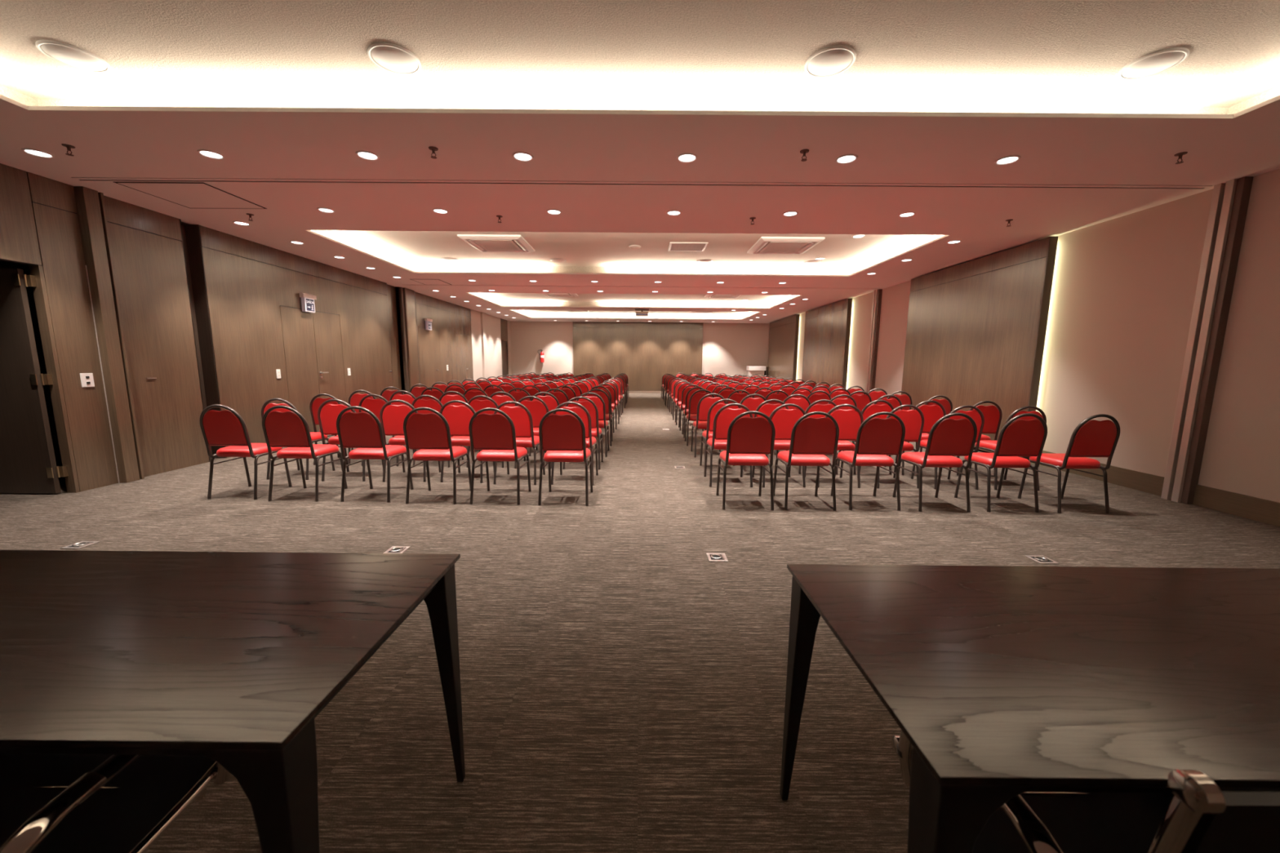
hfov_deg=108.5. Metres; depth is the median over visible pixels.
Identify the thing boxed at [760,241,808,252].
grille
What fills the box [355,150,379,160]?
recessed light
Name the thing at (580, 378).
banquet chair
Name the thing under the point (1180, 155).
sprinkler
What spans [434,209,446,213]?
diffuser
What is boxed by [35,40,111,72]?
ceiling speaker
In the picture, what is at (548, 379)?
banquet chair
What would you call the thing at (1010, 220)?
sprinkler
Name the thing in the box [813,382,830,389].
banquet chair
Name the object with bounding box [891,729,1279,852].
office chair
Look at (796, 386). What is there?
banquet chair
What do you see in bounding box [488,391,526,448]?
banquet chair
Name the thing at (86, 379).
switch plate
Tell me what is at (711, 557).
floor outlet
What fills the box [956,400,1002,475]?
banquet chair
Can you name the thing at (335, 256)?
recessed light
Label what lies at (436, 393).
banquet chair
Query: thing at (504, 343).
door
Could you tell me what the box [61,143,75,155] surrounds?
sprinkler
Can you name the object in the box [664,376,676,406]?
banquet chair
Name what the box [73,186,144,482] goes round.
trim
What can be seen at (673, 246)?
ceiling vent
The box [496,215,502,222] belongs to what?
sprinkler
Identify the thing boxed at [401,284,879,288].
trim
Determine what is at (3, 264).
door frame
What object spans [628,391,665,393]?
baseboard
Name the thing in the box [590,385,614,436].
banquet chair
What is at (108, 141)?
ceiling
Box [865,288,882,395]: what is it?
trim
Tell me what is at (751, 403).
banquet chair
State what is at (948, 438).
banquet chair
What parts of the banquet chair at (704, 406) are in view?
leg, leg, seat, frame, backrest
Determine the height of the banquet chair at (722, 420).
0.915 m
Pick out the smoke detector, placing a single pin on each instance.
(632, 246)
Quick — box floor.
[0,392,1279,852]
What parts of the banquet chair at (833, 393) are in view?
backrest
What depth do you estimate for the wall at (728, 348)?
19.72 m
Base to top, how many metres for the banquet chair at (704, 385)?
0.915 m
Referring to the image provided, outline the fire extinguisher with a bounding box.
[537,349,544,362]
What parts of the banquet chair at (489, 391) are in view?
backrest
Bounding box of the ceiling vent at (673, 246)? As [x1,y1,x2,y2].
[667,241,708,251]
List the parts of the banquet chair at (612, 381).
frame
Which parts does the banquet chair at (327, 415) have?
leg, seat, backrest, frame, leg, leg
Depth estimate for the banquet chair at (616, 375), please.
14.12 m
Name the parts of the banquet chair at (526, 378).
backrest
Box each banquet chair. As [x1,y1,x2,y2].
[199,404,292,499]
[261,398,335,479]
[262,405,347,502]
[309,393,350,465]
[317,399,383,481]
[336,405,413,502]
[348,390,376,450]
[358,394,413,466]
[379,386,404,401]
[379,399,440,482]
[389,390,416,437]
[403,407,471,504]
[408,383,430,399]
[411,395,463,467]
[420,386,444,399]
[430,382,449,392]
[439,391,467,446]
[439,400,494,483]
[444,384,466,395]
[446,380,464,388]
[462,378,476,385]
[462,382,481,392]
[462,387,488,404]
[466,395,503,467]
[468,407,531,505]
[475,377,489,383]
[475,380,493,390]
[483,384,506,397]
[487,376,499,382]
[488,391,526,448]
[489,378,505,387]
[493,400,545,484]
[496,375,507,380]
[497,382,516,393]
[500,377,513,385]
[506,387,531,401]
[509,376,521,383]
[509,380,526,391]
[514,395,551,468]
[518,375,528,382]
[519,379,534,388]
[519,385,542,400]
[524,374,535,380]
[528,391,559,456]
[530,377,543,386]
[531,382,551,395]
[532,373,542,379]
[535,377,549,383]
[537,408,592,506]
[541,381,558,391]
[542,376,555,382]
[543,388,568,408]
[548,375,559,382]
[549,379,564,388]
[551,401,598,485]
[553,374,564,380]
[553,385,576,401]
[556,377,571,386]
[561,382,582,399]
[562,396,603,470]
[563,377,576,383]
[567,376,579,381]
[570,381,588,396]
[573,375,584,380]
[576,379,592,391]
[576,391,609,457]
[581,378,595,389]
[584,388,613,445]
[586,377,599,386]
[589,376,600,384]
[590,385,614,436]
[593,375,604,383]
[595,383,617,429]
[600,381,619,423]
[601,380,620,417]
[606,378,622,414]
[611,377,623,411]
[613,375,626,404]
[613,376,625,408]
[617,374,626,403]
[618,373,627,399]
[620,373,628,397]
[661,373,668,397]
[662,373,671,399]
[663,374,672,401]
[664,375,677,403]
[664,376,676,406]
[666,377,683,408]
[668,377,684,412]
[671,379,688,416]
[672,381,689,420]
[675,382,695,425]
[678,384,703,431]
[681,386,707,438]
[684,389,715,445]
[686,376,696,382]
[688,377,701,383]
[690,393,727,457]
[692,378,705,386]
[697,379,711,386]
[699,398,741,473]
[700,381,716,389]
[703,373,712,377]
[703,403,753,487]
[705,376,717,382]
[705,382,723,393]
[711,377,723,382]
[711,384,732,397]
[714,378,728,385]
[715,410,775,510]
[716,386,739,401]
[720,379,735,387]
[725,381,742,390]
[726,376,737,382]
[726,389,751,406]
[730,377,742,383]
[733,382,751,393]
[736,377,749,383]
[739,393,768,457]
[741,385,761,397]
[742,378,755,386]
[742,399,789,474]
[749,380,764,387]
[752,377,763,382]
[752,386,775,399]
[752,403,807,487]
[757,381,773,391]
[759,377,770,384]
[764,390,788,404]
[767,378,780,386]
[767,382,783,394]
[773,377,784,382]
[773,411,839,511]
[774,380,789,387]
[776,394,810,450]
[777,385,797,395]
[782,377,794,384]
[785,382,800,389]
[790,387,811,399]
[792,379,804,386]
[796,383,813,392]
[798,399,839,474]
[802,380,817,388]
[804,404,863,488]
[805,390,831,404]
[809,385,831,395]
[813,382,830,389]
[827,387,850,399]
[827,394,857,451]
[828,383,845,391]
[830,411,905,511]
[837,400,893,474]
[845,385,865,395]
[847,391,871,411]
[857,404,924,488]
[866,388,888,404]
[873,394,902,409]
[884,400,946,475]
[887,391,912,443]
[892,413,977,511]
[911,404,984,489]
[915,395,952,448]
[954,413,1047,512]
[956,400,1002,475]
[968,405,1046,490]
[1017,413,1119,513]
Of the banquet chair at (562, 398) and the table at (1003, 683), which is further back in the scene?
the banquet chair at (562, 398)
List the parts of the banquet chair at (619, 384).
frame, backrest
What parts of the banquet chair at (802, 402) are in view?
frame, backrest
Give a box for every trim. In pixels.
[71,177,1212,189]
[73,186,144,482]
[395,287,420,394]
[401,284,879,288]
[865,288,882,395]
[1160,176,1253,504]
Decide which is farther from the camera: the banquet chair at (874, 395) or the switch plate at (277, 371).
the banquet chair at (874, 395)
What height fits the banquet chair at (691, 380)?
0.915 m
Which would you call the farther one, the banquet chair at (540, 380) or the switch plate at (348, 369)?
the banquet chair at (540, 380)
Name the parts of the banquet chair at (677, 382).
frame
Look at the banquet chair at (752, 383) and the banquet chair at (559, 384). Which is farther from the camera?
the banquet chair at (752, 383)
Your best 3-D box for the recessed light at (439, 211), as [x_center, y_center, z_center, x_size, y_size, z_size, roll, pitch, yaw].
[-2.248,-2.426,5.192,0.172,0.009,0.172,0,8,0]
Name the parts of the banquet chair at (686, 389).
leg, leg, backrest, frame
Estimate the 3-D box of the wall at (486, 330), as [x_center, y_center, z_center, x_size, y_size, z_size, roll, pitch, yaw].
[-5.515,-2.667,17.528,0.090,3.000,4.580,0,8,0]
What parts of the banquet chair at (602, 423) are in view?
backrest, frame, seat, leg, leg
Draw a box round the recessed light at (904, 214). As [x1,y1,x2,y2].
[898,211,915,217]
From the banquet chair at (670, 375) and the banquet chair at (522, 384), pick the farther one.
the banquet chair at (670, 375)
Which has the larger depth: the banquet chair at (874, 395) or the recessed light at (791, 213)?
the banquet chair at (874, 395)
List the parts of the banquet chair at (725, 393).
backrest, frame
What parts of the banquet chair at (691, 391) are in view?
leg, leg, frame, backrest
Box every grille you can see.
[442,258,457,262]
[473,240,522,250]
[546,293,571,296]
[551,259,565,262]
[635,313,648,315]
[697,260,711,263]
[711,294,735,297]
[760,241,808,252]
[805,261,819,264]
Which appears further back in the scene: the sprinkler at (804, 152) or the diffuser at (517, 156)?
the diffuser at (517, 156)
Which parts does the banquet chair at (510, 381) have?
backrest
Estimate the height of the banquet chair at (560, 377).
0.915 m
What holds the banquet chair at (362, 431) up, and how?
on the floor
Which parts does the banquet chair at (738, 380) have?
backrest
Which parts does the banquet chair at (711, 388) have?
backrest, frame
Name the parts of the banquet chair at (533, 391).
frame, backrest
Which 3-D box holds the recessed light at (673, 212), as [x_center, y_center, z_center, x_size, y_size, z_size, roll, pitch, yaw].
[0.382,-2.404,5.186,0.172,0.009,0.172,0,8,0]
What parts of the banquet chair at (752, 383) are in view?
backrest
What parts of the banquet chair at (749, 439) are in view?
leg, leg, seat frame, seat, frame, backrest, leg, leg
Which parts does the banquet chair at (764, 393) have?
backrest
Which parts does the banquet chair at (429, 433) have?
leg, backrest, leg, frame, seat frame, seat, leg, leg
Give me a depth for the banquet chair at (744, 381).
12.26 m
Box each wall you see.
[0,163,509,493]
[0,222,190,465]
[470,309,511,381]
[504,321,768,378]
[767,168,1279,502]
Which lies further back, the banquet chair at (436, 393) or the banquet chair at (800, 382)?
the banquet chair at (800, 382)
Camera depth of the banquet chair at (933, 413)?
5.45 m
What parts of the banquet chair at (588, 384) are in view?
backrest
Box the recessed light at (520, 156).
[511,151,533,161]
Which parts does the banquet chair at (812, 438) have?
leg, leg, seat, seat frame, frame, backrest, leg, leg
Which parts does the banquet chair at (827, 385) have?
backrest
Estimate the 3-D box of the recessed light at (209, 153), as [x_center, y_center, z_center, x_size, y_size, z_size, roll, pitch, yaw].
[-3.533,-2.242,3.798,0.172,0.009,0.172,0,8,0]
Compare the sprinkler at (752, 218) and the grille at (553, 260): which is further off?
the grille at (553, 260)
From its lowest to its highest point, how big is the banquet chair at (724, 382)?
0.915 m
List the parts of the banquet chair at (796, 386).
backrest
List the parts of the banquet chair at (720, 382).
backrest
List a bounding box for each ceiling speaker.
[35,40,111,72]
[367,41,421,75]
[440,257,458,262]
[550,257,566,262]
[696,259,712,263]
[804,44,856,77]
[804,260,821,264]
[1117,47,1189,79]
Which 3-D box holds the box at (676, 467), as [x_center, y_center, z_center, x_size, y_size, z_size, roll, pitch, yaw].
[0.508,0.519,5.877,0.130,0.012,0.130,0,8,0]
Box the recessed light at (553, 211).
[546,208,561,214]
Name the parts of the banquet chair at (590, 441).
leg, leg, backrest, frame, seat, leg, leg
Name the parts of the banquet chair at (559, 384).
backrest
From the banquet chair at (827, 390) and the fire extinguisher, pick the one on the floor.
the banquet chair at (827, 390)
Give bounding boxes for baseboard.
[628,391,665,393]
[1031,450,1279,526]
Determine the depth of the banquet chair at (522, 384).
9.89 m
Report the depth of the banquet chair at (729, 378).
14.76 m
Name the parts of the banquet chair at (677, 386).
frame, backrest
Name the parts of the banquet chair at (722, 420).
leg, leg, seat, frame, backrest, leg, leg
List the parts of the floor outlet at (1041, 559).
lid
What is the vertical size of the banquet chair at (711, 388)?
0.915 m
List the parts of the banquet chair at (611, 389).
backrest, frame, leg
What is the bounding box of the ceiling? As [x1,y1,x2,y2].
[0,0,1279,323]
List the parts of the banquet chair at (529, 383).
backrest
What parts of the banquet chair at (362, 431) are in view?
leg, backrest, frame, leg, seat frame, seat, leg, leg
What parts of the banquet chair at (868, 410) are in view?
leg, frame, backrest, leg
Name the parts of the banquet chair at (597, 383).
backrest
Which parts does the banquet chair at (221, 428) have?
leg, backrest, frame, seat frame, leg, seat, leg, leg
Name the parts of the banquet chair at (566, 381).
backrest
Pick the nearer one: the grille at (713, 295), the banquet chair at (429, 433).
the banquet chair at (429, 433)
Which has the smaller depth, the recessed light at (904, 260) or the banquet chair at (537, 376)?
the recessed light at (904, 260)
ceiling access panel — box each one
[113,182,266,208]
[410,279,451,284]
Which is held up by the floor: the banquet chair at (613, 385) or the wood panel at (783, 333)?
the banquet chair at (613, 385)
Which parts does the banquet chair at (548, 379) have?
backrest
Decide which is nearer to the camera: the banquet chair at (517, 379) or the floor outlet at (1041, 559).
the floor outlet at (1041, 559)
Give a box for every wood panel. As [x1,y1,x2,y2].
[573,321,702,391]
[767,314,799,380]
[801,298,852,388]
[901,236,1057,460]
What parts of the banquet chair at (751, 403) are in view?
backrest, frame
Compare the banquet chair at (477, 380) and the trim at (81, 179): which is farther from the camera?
the banquet chair at (477, 380)
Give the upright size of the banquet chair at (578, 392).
0.915 m
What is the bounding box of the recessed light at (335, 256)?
[333,255,345,258]
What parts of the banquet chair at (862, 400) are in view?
frame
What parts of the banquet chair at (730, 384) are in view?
backrest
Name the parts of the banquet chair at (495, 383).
backrest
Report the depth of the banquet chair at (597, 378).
13.22 m
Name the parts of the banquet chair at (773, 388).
frame, backrest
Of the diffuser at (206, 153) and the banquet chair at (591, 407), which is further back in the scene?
the banquet chair at (591, 407)
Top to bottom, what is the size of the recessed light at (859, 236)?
0.009 m
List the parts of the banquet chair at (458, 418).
leg, leg, backrest, frame, seat, leg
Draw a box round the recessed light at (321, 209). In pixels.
[316,207,334,213]
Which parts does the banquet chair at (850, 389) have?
backrest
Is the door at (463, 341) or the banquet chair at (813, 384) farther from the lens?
the door at (463, 341)
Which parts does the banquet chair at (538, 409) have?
frame, backrest, seat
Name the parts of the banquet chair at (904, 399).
backrest, frame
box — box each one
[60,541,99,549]
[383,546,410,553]
[674,466,684,468]
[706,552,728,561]
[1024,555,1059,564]
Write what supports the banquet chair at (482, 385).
on the floor
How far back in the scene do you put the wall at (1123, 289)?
4.89 m
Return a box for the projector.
[635,308,648,315]
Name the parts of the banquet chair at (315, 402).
backrest, frame, leg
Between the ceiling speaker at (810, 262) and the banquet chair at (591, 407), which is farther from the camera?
the ceiling speaker at (810, 262)
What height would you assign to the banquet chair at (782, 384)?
0.915 m
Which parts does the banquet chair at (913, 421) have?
leg, leg, frame, backrest, seat, leg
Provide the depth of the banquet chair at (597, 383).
12.41 m
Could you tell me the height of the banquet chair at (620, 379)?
0.915 m
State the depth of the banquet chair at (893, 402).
6.37 m
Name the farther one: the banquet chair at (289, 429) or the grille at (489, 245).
the grille at (489, 245)
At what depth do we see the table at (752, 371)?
19.12 m
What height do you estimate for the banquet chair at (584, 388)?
0.915 m
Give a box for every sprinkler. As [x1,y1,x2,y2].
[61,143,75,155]
[246,213,253,221]
[428,146,438,159]
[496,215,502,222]
[749,217,755,224]
[800,148,808,161]
[1005,218,1013,226]
[1173,151,1187,164]
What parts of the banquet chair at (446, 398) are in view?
backrest, frame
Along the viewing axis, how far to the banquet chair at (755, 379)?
13.93 m
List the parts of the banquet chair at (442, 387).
backrest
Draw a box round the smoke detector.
[628,244,640,249]
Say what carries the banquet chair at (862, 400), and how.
on the floor
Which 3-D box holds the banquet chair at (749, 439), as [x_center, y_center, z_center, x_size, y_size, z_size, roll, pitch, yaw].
[0.997,0.282,4.357,0.471,0.915,0.515,1,8,1]
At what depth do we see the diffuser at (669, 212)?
5.19 m
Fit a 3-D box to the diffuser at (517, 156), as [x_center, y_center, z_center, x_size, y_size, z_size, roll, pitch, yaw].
[-0.963,-2.220,3.792,0.132,0.002,0.132,0,8,0]
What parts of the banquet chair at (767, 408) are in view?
backrest, frame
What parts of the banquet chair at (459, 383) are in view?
backrest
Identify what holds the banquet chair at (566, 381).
on the floor
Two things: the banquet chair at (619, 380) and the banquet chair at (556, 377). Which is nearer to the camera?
the banquet chair at (619, 380)
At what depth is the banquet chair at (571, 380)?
12.42 m
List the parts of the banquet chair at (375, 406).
frame, backrest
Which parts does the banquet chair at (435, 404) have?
backrest, frame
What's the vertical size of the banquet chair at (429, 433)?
0.915 m
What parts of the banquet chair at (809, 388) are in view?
frame, backrest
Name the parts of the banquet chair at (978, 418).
leg, seat, leg, leg, backrest, frame, leg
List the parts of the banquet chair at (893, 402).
backrest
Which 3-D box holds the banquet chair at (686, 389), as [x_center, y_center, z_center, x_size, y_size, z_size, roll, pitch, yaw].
[1.020,-0.396,9.204,0.471,0.915,0.515,1,8,1]
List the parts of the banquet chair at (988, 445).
leg, seat, leg, seat frame, leg, frame, backrest, leg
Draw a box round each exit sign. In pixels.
[298,293,316,312]
[424,318,432,330]
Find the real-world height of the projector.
0.200 m
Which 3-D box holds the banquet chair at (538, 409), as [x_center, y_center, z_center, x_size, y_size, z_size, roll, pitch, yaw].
[-1.332,0.047,5.901,0.471,0.915,0.515,0,8,0]
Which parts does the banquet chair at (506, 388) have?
backrest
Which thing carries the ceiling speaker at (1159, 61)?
attached to the ceiling
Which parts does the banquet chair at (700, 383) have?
backrest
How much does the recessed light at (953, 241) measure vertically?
0.009 m
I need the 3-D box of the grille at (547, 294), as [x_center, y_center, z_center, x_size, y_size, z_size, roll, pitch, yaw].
[-2.241,-3.659,12.724,0.600,0.045,0.600,0,8,0]
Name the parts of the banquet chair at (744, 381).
backrest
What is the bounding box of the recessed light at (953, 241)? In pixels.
[946,240,961,244]
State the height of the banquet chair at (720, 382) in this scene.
0.915 m
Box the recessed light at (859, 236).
[852,234,864,238]
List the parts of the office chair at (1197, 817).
arm post, under frame, seat, backrest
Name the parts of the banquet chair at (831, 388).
backrest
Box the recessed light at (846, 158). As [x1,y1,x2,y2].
[835,154,857,164]
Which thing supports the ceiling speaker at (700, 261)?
attached to the ceiling
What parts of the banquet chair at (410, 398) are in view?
frame, backrest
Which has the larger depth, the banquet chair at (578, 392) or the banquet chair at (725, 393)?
the banquet chair at (578, 392)
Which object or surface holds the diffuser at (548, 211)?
attached to the recessed light at (553, 211)
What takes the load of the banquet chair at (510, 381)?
on the floor
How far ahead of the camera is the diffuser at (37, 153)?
3.80 m
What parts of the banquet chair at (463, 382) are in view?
backrest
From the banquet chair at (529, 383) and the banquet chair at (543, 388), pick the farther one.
the banquet chair at (529, 383)
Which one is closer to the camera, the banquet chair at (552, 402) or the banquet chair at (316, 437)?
the banquet chair at (316, 437)
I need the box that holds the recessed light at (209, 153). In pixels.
[196,149,225,159]
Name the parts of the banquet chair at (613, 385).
backrest, frame, leg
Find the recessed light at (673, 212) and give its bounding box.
[666,209,681,215]
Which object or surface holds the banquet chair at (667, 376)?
on the floor
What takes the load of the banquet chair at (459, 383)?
on the floor
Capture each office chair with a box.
[0,753,231,852]
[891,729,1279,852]
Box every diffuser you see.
[25,150,50,156]
[200,151,222,157]
[319,208,333,212]
[358,152,377,159]
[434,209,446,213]
[515,153,531,159]
[547,210,559,213]
[668,211,679,214]
[679,154,694,161]
[784,212,796,215]
[837,155,855,162]
[900,213,913,216]
[997,156,1017,163]
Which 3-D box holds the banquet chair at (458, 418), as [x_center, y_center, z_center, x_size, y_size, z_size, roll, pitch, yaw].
[-1.954,0.138,5.212,0.471,0.915,0.515,1,8,2]
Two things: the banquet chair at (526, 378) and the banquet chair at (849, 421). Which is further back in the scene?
the banquet chair at (526, 378)
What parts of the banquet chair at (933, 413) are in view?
leg, seat, frame, backrest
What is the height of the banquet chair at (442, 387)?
0.915 m
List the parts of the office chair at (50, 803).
under frame, rail, arm post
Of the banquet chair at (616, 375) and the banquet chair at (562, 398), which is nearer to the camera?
the banquet chair at (562, 398)
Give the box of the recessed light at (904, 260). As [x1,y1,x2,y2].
[900,258,912,261]
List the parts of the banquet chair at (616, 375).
frame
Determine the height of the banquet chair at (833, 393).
0.915 m
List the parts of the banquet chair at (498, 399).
frame, backrest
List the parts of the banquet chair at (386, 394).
backrest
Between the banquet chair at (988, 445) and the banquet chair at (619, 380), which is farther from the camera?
the banquet chair at (619, 380)
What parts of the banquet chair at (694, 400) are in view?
leg, leg, seat, frame, backrest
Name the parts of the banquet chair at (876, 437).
leg, leg, seat frame, seat, leg, frame, backrest, leg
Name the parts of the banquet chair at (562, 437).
leg, leg, backrest, frame, seat frame, seat, leg, leg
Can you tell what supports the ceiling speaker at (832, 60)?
attached to the ceiling
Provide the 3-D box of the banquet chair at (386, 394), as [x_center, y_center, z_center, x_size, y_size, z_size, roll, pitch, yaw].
[-3.944,-0.212,7.601,0.471,0.915,0.515,0,8,-1]
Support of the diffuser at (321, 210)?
attached to the recessed light at (321, 209)
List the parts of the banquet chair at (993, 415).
seat, frame, backrest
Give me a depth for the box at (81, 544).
3.28 m
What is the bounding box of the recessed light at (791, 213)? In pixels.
[782,210,798,216]
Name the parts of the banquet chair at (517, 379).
backrest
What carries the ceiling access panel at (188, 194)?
attached to the ceiling
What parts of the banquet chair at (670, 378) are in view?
frame, backrest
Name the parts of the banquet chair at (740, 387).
backrest, frame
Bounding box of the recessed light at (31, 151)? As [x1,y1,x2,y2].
[21,147,54,158]
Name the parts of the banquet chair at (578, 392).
backrest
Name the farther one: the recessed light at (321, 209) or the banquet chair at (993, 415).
the banquet chair at (993, 415)
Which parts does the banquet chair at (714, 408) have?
leg, leg, seat, frame, backrest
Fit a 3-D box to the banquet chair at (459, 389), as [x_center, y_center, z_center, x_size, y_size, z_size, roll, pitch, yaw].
[-3.319,-0.338,8.535,0.471,0.915,0.515,0,8,-1]
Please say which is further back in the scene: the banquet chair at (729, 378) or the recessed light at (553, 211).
the banquet chair at (729, 378)
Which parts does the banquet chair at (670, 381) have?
frame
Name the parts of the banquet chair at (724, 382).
backrest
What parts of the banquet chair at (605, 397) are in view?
frame, backrest, seat, leg, leg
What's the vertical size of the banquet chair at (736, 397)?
0.915 m
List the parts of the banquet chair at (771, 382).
backrest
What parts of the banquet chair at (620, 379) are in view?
frame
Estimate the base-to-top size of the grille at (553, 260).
0.022 m
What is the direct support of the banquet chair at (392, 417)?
on the floor
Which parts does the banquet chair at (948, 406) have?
frame, backrest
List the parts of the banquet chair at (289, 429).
leg, backrest, frame, leg, seat frame, seat, leg, leg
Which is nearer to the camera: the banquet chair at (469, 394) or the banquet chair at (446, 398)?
the banquet chair at (446, 398)
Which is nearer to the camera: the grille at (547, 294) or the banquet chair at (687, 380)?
the grille at (547, 294)
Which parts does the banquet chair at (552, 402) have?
frame, backrest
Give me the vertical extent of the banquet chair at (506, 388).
0.915 m
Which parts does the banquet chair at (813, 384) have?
backrest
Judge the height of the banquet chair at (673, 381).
0.915 m
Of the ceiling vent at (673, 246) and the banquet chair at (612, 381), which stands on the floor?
the banquet chair at (612, 381)
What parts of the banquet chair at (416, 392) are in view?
backrest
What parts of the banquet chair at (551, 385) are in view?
frame, backrest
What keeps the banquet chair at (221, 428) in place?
on the floor
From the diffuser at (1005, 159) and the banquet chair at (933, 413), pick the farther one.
the banquet chair at (933, 413)
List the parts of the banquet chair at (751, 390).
backrest, frame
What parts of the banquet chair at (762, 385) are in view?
backrest, frame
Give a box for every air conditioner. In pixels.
[457,234,534,252]
[541,293,577,297]
[566,310,592,311]
[689,311,715,312]
[704,294,741,298]
[746,236,825,254]
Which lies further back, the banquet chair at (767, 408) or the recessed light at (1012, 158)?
the banquet chair at (767, 408)
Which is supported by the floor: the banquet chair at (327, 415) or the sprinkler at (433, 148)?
the banquet chair at (327, 415)
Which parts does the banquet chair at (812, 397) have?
backrest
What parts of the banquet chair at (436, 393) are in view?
backrest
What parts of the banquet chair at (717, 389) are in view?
backrest, frame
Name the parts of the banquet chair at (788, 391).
backrest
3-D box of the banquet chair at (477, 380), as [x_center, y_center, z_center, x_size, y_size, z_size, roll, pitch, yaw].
[-3.986,-0.817,11.926,0.471,0.915,0.515,0,8,-1]
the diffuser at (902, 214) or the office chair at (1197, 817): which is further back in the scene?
the diffuser at (902, 214)
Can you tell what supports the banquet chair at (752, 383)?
on the floor
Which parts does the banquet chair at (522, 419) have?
leg, leg, backrest, frame, seat, leg, leg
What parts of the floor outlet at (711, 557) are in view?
lid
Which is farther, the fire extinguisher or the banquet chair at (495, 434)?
the fire extinguisher
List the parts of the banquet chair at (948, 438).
leg, leg, seat, seat frame, leg, frame, backrest, leg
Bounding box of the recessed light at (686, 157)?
[676,152,697,162]
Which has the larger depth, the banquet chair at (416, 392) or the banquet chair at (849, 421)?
the banquet chair at (416, 392)
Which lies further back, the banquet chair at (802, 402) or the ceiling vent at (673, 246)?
the ceiling vent at (673, 246)
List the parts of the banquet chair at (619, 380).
frame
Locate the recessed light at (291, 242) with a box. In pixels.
[289,240,304,244]
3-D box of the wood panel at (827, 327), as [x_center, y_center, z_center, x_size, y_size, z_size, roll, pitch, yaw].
[5.370,-2.012,13.458,0.152,2.945,3.090,0,8,0]
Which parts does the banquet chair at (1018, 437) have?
leg, leg, seat frame, seat, leg, frame, backrest, leg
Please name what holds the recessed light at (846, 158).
in the ceiling
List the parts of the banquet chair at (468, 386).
frame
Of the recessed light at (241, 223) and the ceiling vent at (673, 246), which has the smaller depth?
the recessed light at (241, 223)
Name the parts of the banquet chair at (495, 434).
leg, leg, backrest, frame, seat frame, seat, leg, leg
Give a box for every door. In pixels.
[0,268,68,493]
[280,306,346,432]
[417,327,441,387]
[455,333,471,382]
[502,340,507,377]
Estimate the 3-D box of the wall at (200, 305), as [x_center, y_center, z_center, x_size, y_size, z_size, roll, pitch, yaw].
[-5.669,-1.434,8.697,0.200,3.000,22.378,0,8,0]
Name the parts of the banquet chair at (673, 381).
backrest, frame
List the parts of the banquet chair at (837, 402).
backrest, frame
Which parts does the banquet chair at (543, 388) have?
frame, backrest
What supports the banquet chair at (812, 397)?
on the floor
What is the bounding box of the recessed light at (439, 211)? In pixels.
[431,208,448,213]
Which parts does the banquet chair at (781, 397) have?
backrest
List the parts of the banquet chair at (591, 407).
frame, backrest, seat, leg, leg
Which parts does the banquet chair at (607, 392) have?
backrest, frame, leg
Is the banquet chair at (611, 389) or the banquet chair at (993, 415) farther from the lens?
the banquet chair at (611, 389)
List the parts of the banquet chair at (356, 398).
backrest, frame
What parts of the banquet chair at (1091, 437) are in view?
leg, leg, seat, seat frame, leg, frame, backrest, leg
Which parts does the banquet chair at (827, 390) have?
backrest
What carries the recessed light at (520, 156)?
in the ceiling
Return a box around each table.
[0,550,465,852]
[746,365,767,377]
[779,564,1279,852]
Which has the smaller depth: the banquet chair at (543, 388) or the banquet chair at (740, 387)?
the banquet chair at (543, 388)
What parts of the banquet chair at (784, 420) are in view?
leg, leg, seat, backrest, frame, leg, leg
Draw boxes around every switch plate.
[80,373,94,386]
[275,368,280,378]
[347,368,351,375]
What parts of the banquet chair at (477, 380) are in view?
backrest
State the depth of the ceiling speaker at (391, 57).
2.85 m
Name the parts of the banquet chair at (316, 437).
leg, backrest, frame, leg, leg, seat, leg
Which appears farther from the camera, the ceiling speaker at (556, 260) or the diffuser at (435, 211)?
the ceiling speaker at (556, 260)
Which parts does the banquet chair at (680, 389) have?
leg, backrest, frame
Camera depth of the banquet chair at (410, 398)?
6.45 m
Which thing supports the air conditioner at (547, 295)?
attached to the ceiling
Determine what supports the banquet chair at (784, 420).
on the floor
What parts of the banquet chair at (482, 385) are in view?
backrest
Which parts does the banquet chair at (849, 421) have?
leg, backrest, frame, seat, leg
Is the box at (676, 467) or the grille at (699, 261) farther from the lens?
the grille at (699, 261)
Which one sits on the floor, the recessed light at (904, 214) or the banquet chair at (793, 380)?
the banquet chair at (793, 380)
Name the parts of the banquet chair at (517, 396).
backrest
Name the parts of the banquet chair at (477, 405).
leg, backrest, frame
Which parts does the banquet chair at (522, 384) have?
frame, backrest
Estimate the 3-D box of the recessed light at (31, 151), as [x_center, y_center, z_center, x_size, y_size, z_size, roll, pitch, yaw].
[-4.963,-2.254,3.801,0.172,0.009,0.172,0,8,0]
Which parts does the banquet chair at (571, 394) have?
backrest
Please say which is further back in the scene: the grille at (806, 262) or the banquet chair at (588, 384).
the banquet chair at (588, 384)
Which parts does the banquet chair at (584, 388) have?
frame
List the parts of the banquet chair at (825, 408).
backrest, frame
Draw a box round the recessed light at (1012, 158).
[994,155,1021,164]
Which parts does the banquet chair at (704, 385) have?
backrest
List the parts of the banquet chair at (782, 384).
backrest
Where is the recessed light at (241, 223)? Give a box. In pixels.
[232,221,250,225]
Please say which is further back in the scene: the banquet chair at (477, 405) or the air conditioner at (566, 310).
the air conditioner at (566, 310)
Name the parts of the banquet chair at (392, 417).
leg, seat, backrest, frame, leg, leg, leg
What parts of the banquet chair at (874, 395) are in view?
frame, backrest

